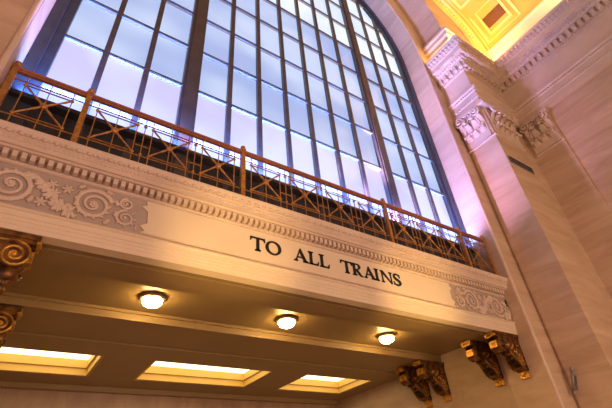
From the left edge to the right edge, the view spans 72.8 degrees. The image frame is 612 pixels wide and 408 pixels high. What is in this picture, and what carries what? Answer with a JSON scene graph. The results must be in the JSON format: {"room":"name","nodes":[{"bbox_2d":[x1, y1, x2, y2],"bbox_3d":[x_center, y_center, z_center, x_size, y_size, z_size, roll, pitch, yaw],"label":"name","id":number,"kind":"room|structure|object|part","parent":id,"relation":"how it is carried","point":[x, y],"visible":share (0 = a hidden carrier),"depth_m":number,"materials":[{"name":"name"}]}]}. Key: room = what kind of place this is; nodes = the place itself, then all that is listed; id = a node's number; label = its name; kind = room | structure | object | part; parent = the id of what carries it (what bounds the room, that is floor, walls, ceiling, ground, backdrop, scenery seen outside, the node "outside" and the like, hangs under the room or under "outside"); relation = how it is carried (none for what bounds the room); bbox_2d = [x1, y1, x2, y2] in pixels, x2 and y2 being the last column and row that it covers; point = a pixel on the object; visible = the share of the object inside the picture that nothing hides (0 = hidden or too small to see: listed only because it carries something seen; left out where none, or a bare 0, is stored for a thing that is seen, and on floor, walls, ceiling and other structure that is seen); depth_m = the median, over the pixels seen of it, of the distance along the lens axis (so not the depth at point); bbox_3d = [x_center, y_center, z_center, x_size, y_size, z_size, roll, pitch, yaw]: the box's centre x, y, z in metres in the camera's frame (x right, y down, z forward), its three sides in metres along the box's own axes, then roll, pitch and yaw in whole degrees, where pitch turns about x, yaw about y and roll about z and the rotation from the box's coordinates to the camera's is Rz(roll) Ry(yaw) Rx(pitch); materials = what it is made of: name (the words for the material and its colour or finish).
{"room":"railway station","nodes":[
{"label":"railway station","id":0,"kind":"room"},
{"bbox_2d":[0,388,336,407],"bbox_3d":[-3.392,6.597,10.572,10.430,5.700,0.600,18,-43,-29],"label":"wall","id":1,"kind":"structure","parent":0,"point":[9,398],"depth_m":10.28,"materials":[{"name":"brown stone"}]},
{"bbox_2d":[0,326,399,405],"bbox_3d":[-2.358,3.915,10.309,10.420,0.875,3.725,18,-43,-29],"label":"ceiling","id":2,"kind":"structure","parent":0,"point":[123,360],"depth_m":9.62,"materials":[{"name":"paint"}]},
{"bbox_2d":[0,347,103,375],"bbox_3d":[-5.390,3.076,8.551,2.045,0.365,1.620,18,-43,-29],"label":"ceiling light panel","id":3,"kind":"object","parent":2,"relation":"attached to","point":[11,359],"visible":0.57,"depth_m":9.02,"materials":[{"name":"yellow"}]},
{"bbox_3d":[-5.396,2.937,8.641,1.900,0.034,1.500,18,-43,-29],"label":"light panel","id":4,"kind":"part","parent":3,"relation":"part of","materials":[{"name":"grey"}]},
{"bbox_2d":[134,361,272,386],"bbox_3d":[-2.476,4.034,10.227,2.955,0.365,1.620,18,-43,-29],"label":"ceiling light panel","id":5,"kind":"object","parent":2,"relation":"attached to","point":[162,371],"visible":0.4,"depth_m":10.69,"materials":[{"name":"yellow"}]},
{"bbox_3d":[-2.482,3.895,10.317,2.810,0.034,1.500,18,-43,-29],"label":"light panel","id":6,"kind":"part","parent":5,"relation":"part of","materials":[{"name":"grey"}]},
{"bbox_2d":[277,375,369,393],"bbox_3d":[0.514,5.017,11.947,2.280,0.365,1.620,18,-43,-29],"label":"ceiling light panel","id":7,"kind":"object","parent":2,"relation":"attached to","point":[308,383],"visible":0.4,"depth_m":12.49,"materials":[{"name":"yellow"}]},
{"bbox_3d":[0.508,4.878,12.037,2.135,0.034,1.500,18,-43,-29],"label":"light panel","id":8,"kind":"part","parent":7,"relation":"part of","materials":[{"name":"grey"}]},
{"bbox_2d":[5,266,462,354],"bbox_3d":[-0.551,1.828,8.360,10.420,1.075,2.990,18,-43,-29],"label":"ceiling","id":9,"kind":"structure","parent":0,"point":[36,281],"depth_m":7.34,"materials":[{"name":"paint"}]},
{"bbox_2d":[139,292,165,307],"bbox_3d":[-2.496,1.595,6.722,0.420,0.192,0.420,18,-43,-29],"label":"ceiling lamp","id":10,"kind":"object","parent":9,"relation":"attached to","point":[148,299],"visible":1,"depth_m":6.63,"materials":[{"name":"glass"}]},
{"bbox_2d":[276,315,296,328],"bbox_3d":[-0.370,2.294,7.945,0.420,0.192,0.420,18,-43,-29],"label":"ceiling lamp","id":11,"kind":"object","parent":9,"relation":"attached to","point":[285,321],"visible":1,"depth_m":7.85,"materials":[{"name":"glass"}]},
{"bbox_2d":[377,332,395,343],"bbox_3d":[1.793,3.006,9.189,0.420,0.192,0.420,18,-43,-29],"label":"ceiling lamp","id":12,"kind":"object","parent":9,"relation":"attached to","point":[388,337],"visible":1,"depth_m":9.10,"materials":[{"name":"glass"}]},
{"bbox_2d":[0,0,577,407],"bbox_3d":[-0.212,-4.125,11.173,17.400,23.100,0.895,18,-43,-29],"label":"wall","id":13,"kind":"structure","parent":0,"point":[537,391],"depth_m":10.48,"materials":[{"name":"stone"}]},
{"bbox_2d":[0,228,42,294],"bbox_3d":[-3.538,0.682,4.435,1.054,0.900,0.290,18,-43,-29],"label":"bracket","id":14,"kind":"object","parent":13,"relation":"attached to","point":[17,249],"visible":1,"depth_m":4.63,"materials":[{"name":"brown metal"}]},
{"bbox_2d":[0,263,21,294],"bbox_3d":[-3.307,0.844,4.524,0.313,0.350,0.205,18,-43,-29],"label":"pendant","id":15,"kind":"object","parent":14,"relation":"attached to","point":[10,275],"depth_m":4.51,"materials":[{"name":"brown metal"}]},
{"bbox_2d":[0,0,479,268],"bbox_3d":[-0.480,-5.031,12.156,10.420,14.360,0.275,18,-43,-29],"label":"window","id":16,"kind":"structure","parent":13,"relation":"in","point":[322,89],"depth_m":9.78,"materials":[{"name":"glass"}]},
{"bbox_3d":[-0.117,-0.815,9.116,10.130,1.790,0.120,18,-43,-29],"label":"glass","id":17,"kind":"part","parent":16,"relation":"part of","materials":[{"name":"grey"}]},
{"bbox_3d":[-0.394,-3.671,11.231,10.130,5.340,0.120,18,-43,-29],"label":"glass","id":18,"kind":"part","parent":16,"relation":"part of","materials":[{"name":"grey"}]},
{"bbox_3d":[-0.838,-8.239,14.612,10.130,6.060,0.120,18,-43,-29],"label":"glass","id":19,"kind":"part","parent":16,"relation":"part of","materials":[{"name":"grey"}]},
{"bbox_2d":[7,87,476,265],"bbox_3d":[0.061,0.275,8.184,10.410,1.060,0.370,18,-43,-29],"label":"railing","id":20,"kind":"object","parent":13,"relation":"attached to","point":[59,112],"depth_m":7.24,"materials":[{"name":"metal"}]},
{"bbox_2d":[0,243,488,368],"bbox_3d":[-0.502,2.333,7.986,10.420,0.185,2.990,18,-43,-29],"label":"trim","id":21,"kind":"structure","parent":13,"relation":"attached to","point":[37,314],"depth_m":7.24,"materials":[{"name":"paint"}]},
{"bbox_2d":[0,119,517,334],"bbox_3d":[0.400,0.978,7.193,10.425,1.285,0.445,18,-43,-29],"label":"entablature","id":22,"kind":"object","parent":13,"relation":"attached to","point":[69,194],"visible":1,"depth_m":6.12,"materials":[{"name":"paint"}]},
{"bbox_2d":[0,61,497,274],"bbox_3d":[0.304,-0.069,7.946,10.430,1.300,0.120,18,-43,-29],"label":"balcony railing","id":23,"kind":"object","parent":22,"relation":"on","point":[16,69],"visible":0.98,"depth_m":7.06,"materials":[{"name":"orange metal"}]},
{"bbox_3d":[-3.988,-1.435,5.440,0.110,1.185,0.110,18,-43,-29],"label":"post","id":24,"kind":"part","parent":23,"relation":"part of","materials":[{"name":"gold metal"}]},
{"bbox_3d":[-3.595,-1.316,5.674,0.594,0.980,0.018,18,-43,-29],"label":"star panel","id":25,"kind":"part","parent":23,"relation":"part of","materials":[{"name":"gold metal"}]},
{"bbox_3d":[-3.201,-1.176,5.893,0.110,1.185,0.110,18,-43,-29],"label":"post","id":26,"kind":"part","parent":23,"relation":"part of","materials":[{"name":"gold metal"}]},
{"bbox_3d":[-2.826,-1.063,6.117,0.594,0.980,0.018,18,-43,-29],"label":"star panel","id":27,"kind":"part","parent":23,"relation":"part of","materials":[{"name":"gold metal"}]},
{"bbox_3d":[-2.145,-0.839,6.508,0.594,0.980,0.018,18,-43,-29],"label":"star panel","id":28,"kind":"part","parent":23,"relation":"part of","materials":[{"name":"gold metal"}]},
{"bbox_3d":[-1.464,-0.615,6.900,0.594,0.980,0.018,18,-43,-29],"label":"star panel","id":29,"kind":"part","parent":23,"relation":"part of","materials":[{"name":"gold metal"}]},
{"bbox_3d":[-1.087,-0.482,7.108,0.110,1.185,0.110,18,-43,-29],"label":"post","id":30,"kind":"part","parent":23,"relation":"part of","materials":[{"name":"gold metal"}]},
{"bbox_3d":[-0.710,-0.367,7.334,0.594,0.980,0.018,18,-43,-29],"label":"star panel","id":31,"kind":"part","parent":23,"relation":"part of","materials":[{"name":"gold metal"}]},
{"bbox_3d":[-0.023,-0.141,7.729,0.594,0.980,0.018,18,-43,-29],"label":"star panel","id":32,"kind":"part","parent":23,"relation":"part of","materials":[{"name":"gold metal"}]},
{"bbox_3d":[0.664,0.085,8.124,0.594,0.980,0.018,18,-43,-29],"label":"star panel","id":33,"kind":"part","parent":23,"relation":"part of","materials":[{"name":"gold metal"}]},
{"bbox_3d":[1.351,0.310,8.519,0.594,0.980,0.018,18,-43,-29],"label":"star panel","id":34,"kind":"part","parent":23,"relation":"part of","materials":[{"name":"gold metal"}]},
{"bbox_3d":[1.730,0.445,8.729,0.110,1.185,0.110,18,-43,-29],"label":"post","id":35,"kind":"part","parent":23,"relation":"part of","materials":[{"name":"gold metal"}]},
{"bbox_3d":[2.100,0.557,8.950,0.594,0.980,0.018,18,-43,-29],"label":"star panel","id":36,"kind":"part","parent":23,"relation":"part of","materials":[{"name":"gold metal"}]},
{"bbox_3d":[2.772,0.777,9.336,0.594,0.980,0.018,18,-43,-29],"label":"star panel","id":37,"kind":"part","parent":23,"relation":"part of","materials":[{"name":"gold metal"}]},
{"bbox_3d":[3.442,0.998,9.722,0.594,0.980,0.018,18,-43,-29],"label":"star panel","id":38,"kind":"part","parent":23,"relation":"part of","materials":[{"name":"gold metal"}]},
{"bbox_3d":[3.814,1.130,9.928,0.110,1.185,0.110,18,-43,-29],"label":"post","id":39,"kind":"part","parent":23,"relation":"part of","materials":[{"name":"gold metal"}]},
{"bbox_3d":[4.210,1.250,10.163,0.594,0.980,0.018,18,-43,-29],"label":"star panel","id":40,"kind":"part","parent":23,"relation":"part of","materials":[{"name":"gold metal"}]},
{"bbox_3d":[4.606,1.391,10.383,0.110,1.185,0.110,18,-43,-29],"label":"post","id":41,"kind":"part","parent":23,"relation":"part of","materials":[{"name":"gold metal"}]},
{"bbox_3d":[0.377,1.425,6.976,10.425,0.315,0.225,18,-43,-29],"label":"architrave","id":42,"kind":"part","parent":22,"relation":"part of","materials":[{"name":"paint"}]},
{"bbox_3d":[0.421,1.045,7.210,6.440,0.525,0.025,18,-43,-29],"label":"panel","id":43,"kind":"part","parent":22,"relation":"part of","materials":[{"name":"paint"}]},
{"bbox_2d":[250,236,401,285],"bbox_3d":[0.481,1.041,7.229,3.235,0.257,0.020,18,-43,-29],"label":"inscription","id":44,"kind":"object","parent":22,"relation":"attached to","point":[355,270],"visible":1,"depth_m":7.16,"materials":[{"name":"black metal"}]},
{"bbox_2d":[0,0,564,407],"bbox_3d":[0.152,-3.190,10.005,10.620,20.160,0.090,18,-43,-29],"label":"trim","id":45,"kind":"structure","parent":13,"relation":"attached to","point":[18,35],"depth_m":9.15,"materials":[{"name":"stone"}]},
{"bbox_2d":[483,330,531,379],"bbox_3d":[4.352,3.265,8.959,0.888,0.900,0.290,18,-43,-29],"label":"bracket","id":46,"kind":"object","parent":13,"relation":"attached to","point":[507,345],"visible":1,"depth_m":8.94,"materials":[{"name":"brown metal"}]},
{"bbox_2d":[336,347,517,407],"bbox_3d":[4.028,6.793,11.810,3.235,5.700,6.905,18,-43,-29],"label":"wall","id":47,"kind":"structure","parent":0,"point":[469,386],"depth_m":10.35,"materials":[{"name":"stone"}]},
{"bbox_2d":[1,292,440,357],"bbox_3d":[-0.440,2.222,7.941,10.420,0.070,1.385,18,-43,-29],"label":"trim","id":48,"kind":"structure","parent":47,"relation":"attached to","point":[10,294],"depth_m":7.65,"materials":[{"name":"paint"}]},
{"bbox_2d":[395,367,432,407],"bbox_3d":[2.812,4.762,10.779,0.888,0.900,0.290,18,-43,-29],"label":"bracket","id":49,"kind":"object","parent":47,"relation":"attached to","point":[408,376],"visible":0.99,"depth_m":10.76,"materials":[{"name":"brown metal"}]},
{"bbox_2d":[413,359,451,401],"bbox_3d":[3.160,4.425,10.368,0.888,0.900,0.290,18,-43,-29],"label":"bracket","id":50,"kind":"object","parent":47,"relation":"attached to","point":[434,373],"visible":1,"depth_m":10.36,"materials":[{"name":"brown metal"}]},
{"bbox_2d":[460,340,505,386],"bbox_3d":[4.002,3.606,9.372,0.888,0.900,0.290,18,-43,-29],"label":"bracket","id":51,"kind":"object","parent":47,"relation":"attached to","point":[479,352],"visible":0.99,"depth_m":9.35,"materials":[{"name":"brown metal"}]},
{"bbox_2d":[432,0,561,60],"bbox_3d":[2.303,-12.108,11.365,17.006,8.070,8.300,18,-43,-29],"label":"ceiling","id":52,"kind":"structure","parent":0,"point":[492,27],"depth_m":16.28,"materials":[{"name":"paint"}]},
{"bbox_3d":[0.136,-9.927,13.812,16.476,7.814,0.425,18,-43,-29],"label":"rib moulding","id":53,"kind":"part","parent":52,"relation":"part of","materials":[{"name":"yellow paint"}]},
{"bbox_2d":[482,3,505,27],"bbox_3d":[7.403,-7.476,16.392,0.476,0.961,0.790,18,-43,-29],"label":"ceiling vent","id":54,"kind":"object","parent":52,"relation":"in","point":[493,14],"depth_m":16.36,"materials":[{"name":"brown metal"}]},
{"bbox_3d":[9.410,-7.771,13.557,0.070,0.875,7.975,18,-43,-29],"label":"cove band moulding","id":55,"kind":"part","parent":52,"relation":"part of","materials":[{"name":"paint"}]},
{"bbox_2d":[394,0,611,407],"bbox_3d":[0.279,-4.602,10.593,17.400,23.100,0.900,18,-43,-29],"label":"wall","id":56,"kind":"structure","parent":0,"point":[426,18],"depth_m":13.51,"materials":[{"name":"stone"}]},
{"bbox_2d":[422,26,473,59],"bbox_3d":[5.516,-5.708,15.769,1.710,0.800,1.110,18,-43,-29],"label":"trim","id":57,"kind":"structure","parent":56,"relation":"attached to","point":[444,34],"depth_m":15.40,"materials":[{"name":"stone"}]},
{"bbox_2d":[453,98,525,154],"bbox_3d":[5.802,-2.235,13.026,1.780,1.355,1.256,18,-43,-29],"label":"capital","id":58,"kind":"object","parent":56,"relation":"attached to","point":[473,126],"visible":1,"depth_m":12.73,"materials":[{"name":"stone"}]},
{"bbox_2d":[508,155,534,173],"bbox_3d":[6.197,-1.118,11.919,1.150,0.230,0.028,18,-43,-29],"label":"air vent","id":59,"kind":"object","parent":56,"relation":"attached to","point":[513,160],"visible":1,"depth_m":11.89,"materials":[{"name":"black metal"}]},
{"bbox_2d":[471,107,611,407],"bbox_3d":[6.259,1.864,10.228,1.485,11.375,0.885,18,-43,-29],"label":"pilaster","id":60,"kind":"object","parent":56,"relation":"attached to","point":[576,316],"depth_m":9.91,"materials":[{"name":"stone"}]},
{"bbox_2d":[569,367,577,393],"bbox_3d":[5.590,3.686,8.662,0.135,0.501,0.226,18,-43,-29],"label":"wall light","id":61,"kind":"object","parent":56,"relation":"attached to","point":[573,377],"visible":1,"depth_m":8.65,"materials":[{"name":"metal"}]},
{"bbox_3d":[5.603,3.730,8.659,0.090,0.297,0.156,18,-43,-29],"label":"bracket plate","id":62,"kind":"part","parent":61,"relation":"part of","materials":[{"name":"brown metal"}]},
{"bbox_2d":[548,64,611,211],"bbox_3d":[10.122,-1.187,8.994,0.650,14.200,8.300,18,-43,-29],"label":"wall","id":63,"kind":"structure","parent":0,"point":[584,117],"depth_m":12.08,"materials":[{"name":"stone"}]},
{"bbox_2d":[425,0,611,129],"bbox_3d":[8.033,-5.958,11.885,2.676,2.900,9.148,18,-43,-29],"label":"entablature","id":64,"kind":"object","parent":63,"relation":"attached to","point":[571,44],"visible":1,"depth_m":13.75,"materials":[{"name":"stone"}]},
{"bbox_3d":[8.254,-5.079,11.349,2.340,0.820,9.148,18,-43,-29],"label":"architrave","id":65,"kind":"part","parent":64,"relation":"part of","materials":[{"name":"stone"}]},
{"bbox_2d":[518,107,564,157],"bbox_3d":[7.417,-2.288,13.167,0.340,1.355,0.983,18,-43,-29],"label":"capital","id":66,"kind":"object","parent":63,"relation":"attached to","point":[539,129],"visible":1,"depth_m":13.14,"materials":[{"name":"stone"}]},
{"bbox_2d":[519,112,611,298],"bbox_3d":[7.927,1.784,10.339,0.090,11.375,1.000,18,-43,-29],"label":"pilaster","id":67,"kind":"object","parent":63,"relation":"attached to","point":[585,209],"depth_m":11.62,"materials":[{"name":"stone"}]},
{"bbox_3d":[-7.406,3.034,5.234,3.335,5.700,6.905,18,-43,-29],"label":"wall","id":68,"kind":"structure","parent":0,"visible":0},
{"bbox_2d":[0,305,22,348],"bbox_3d":[-4.765,1.876,5.887,1.054,0.900,0.290,18,-43,-29],"label":"bracket","id":69,"kind":"object","parent":68,"relation":"attached to","point":[8,314],"visible":1,"depth_m":6.15,"materials":[{"name":"brown metal"}]},
{"bbox_2d":[0,332,5,348],"bbox_3d":[-4.535,2.038,5.976,0.313,0.350,0.205,18,-43,-29],"label":"pendant","id":70,"kind":"object","parent":69,"relation":"attached to","point":[2,335],"depth_m":6.02,"materials":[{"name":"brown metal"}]}
]}

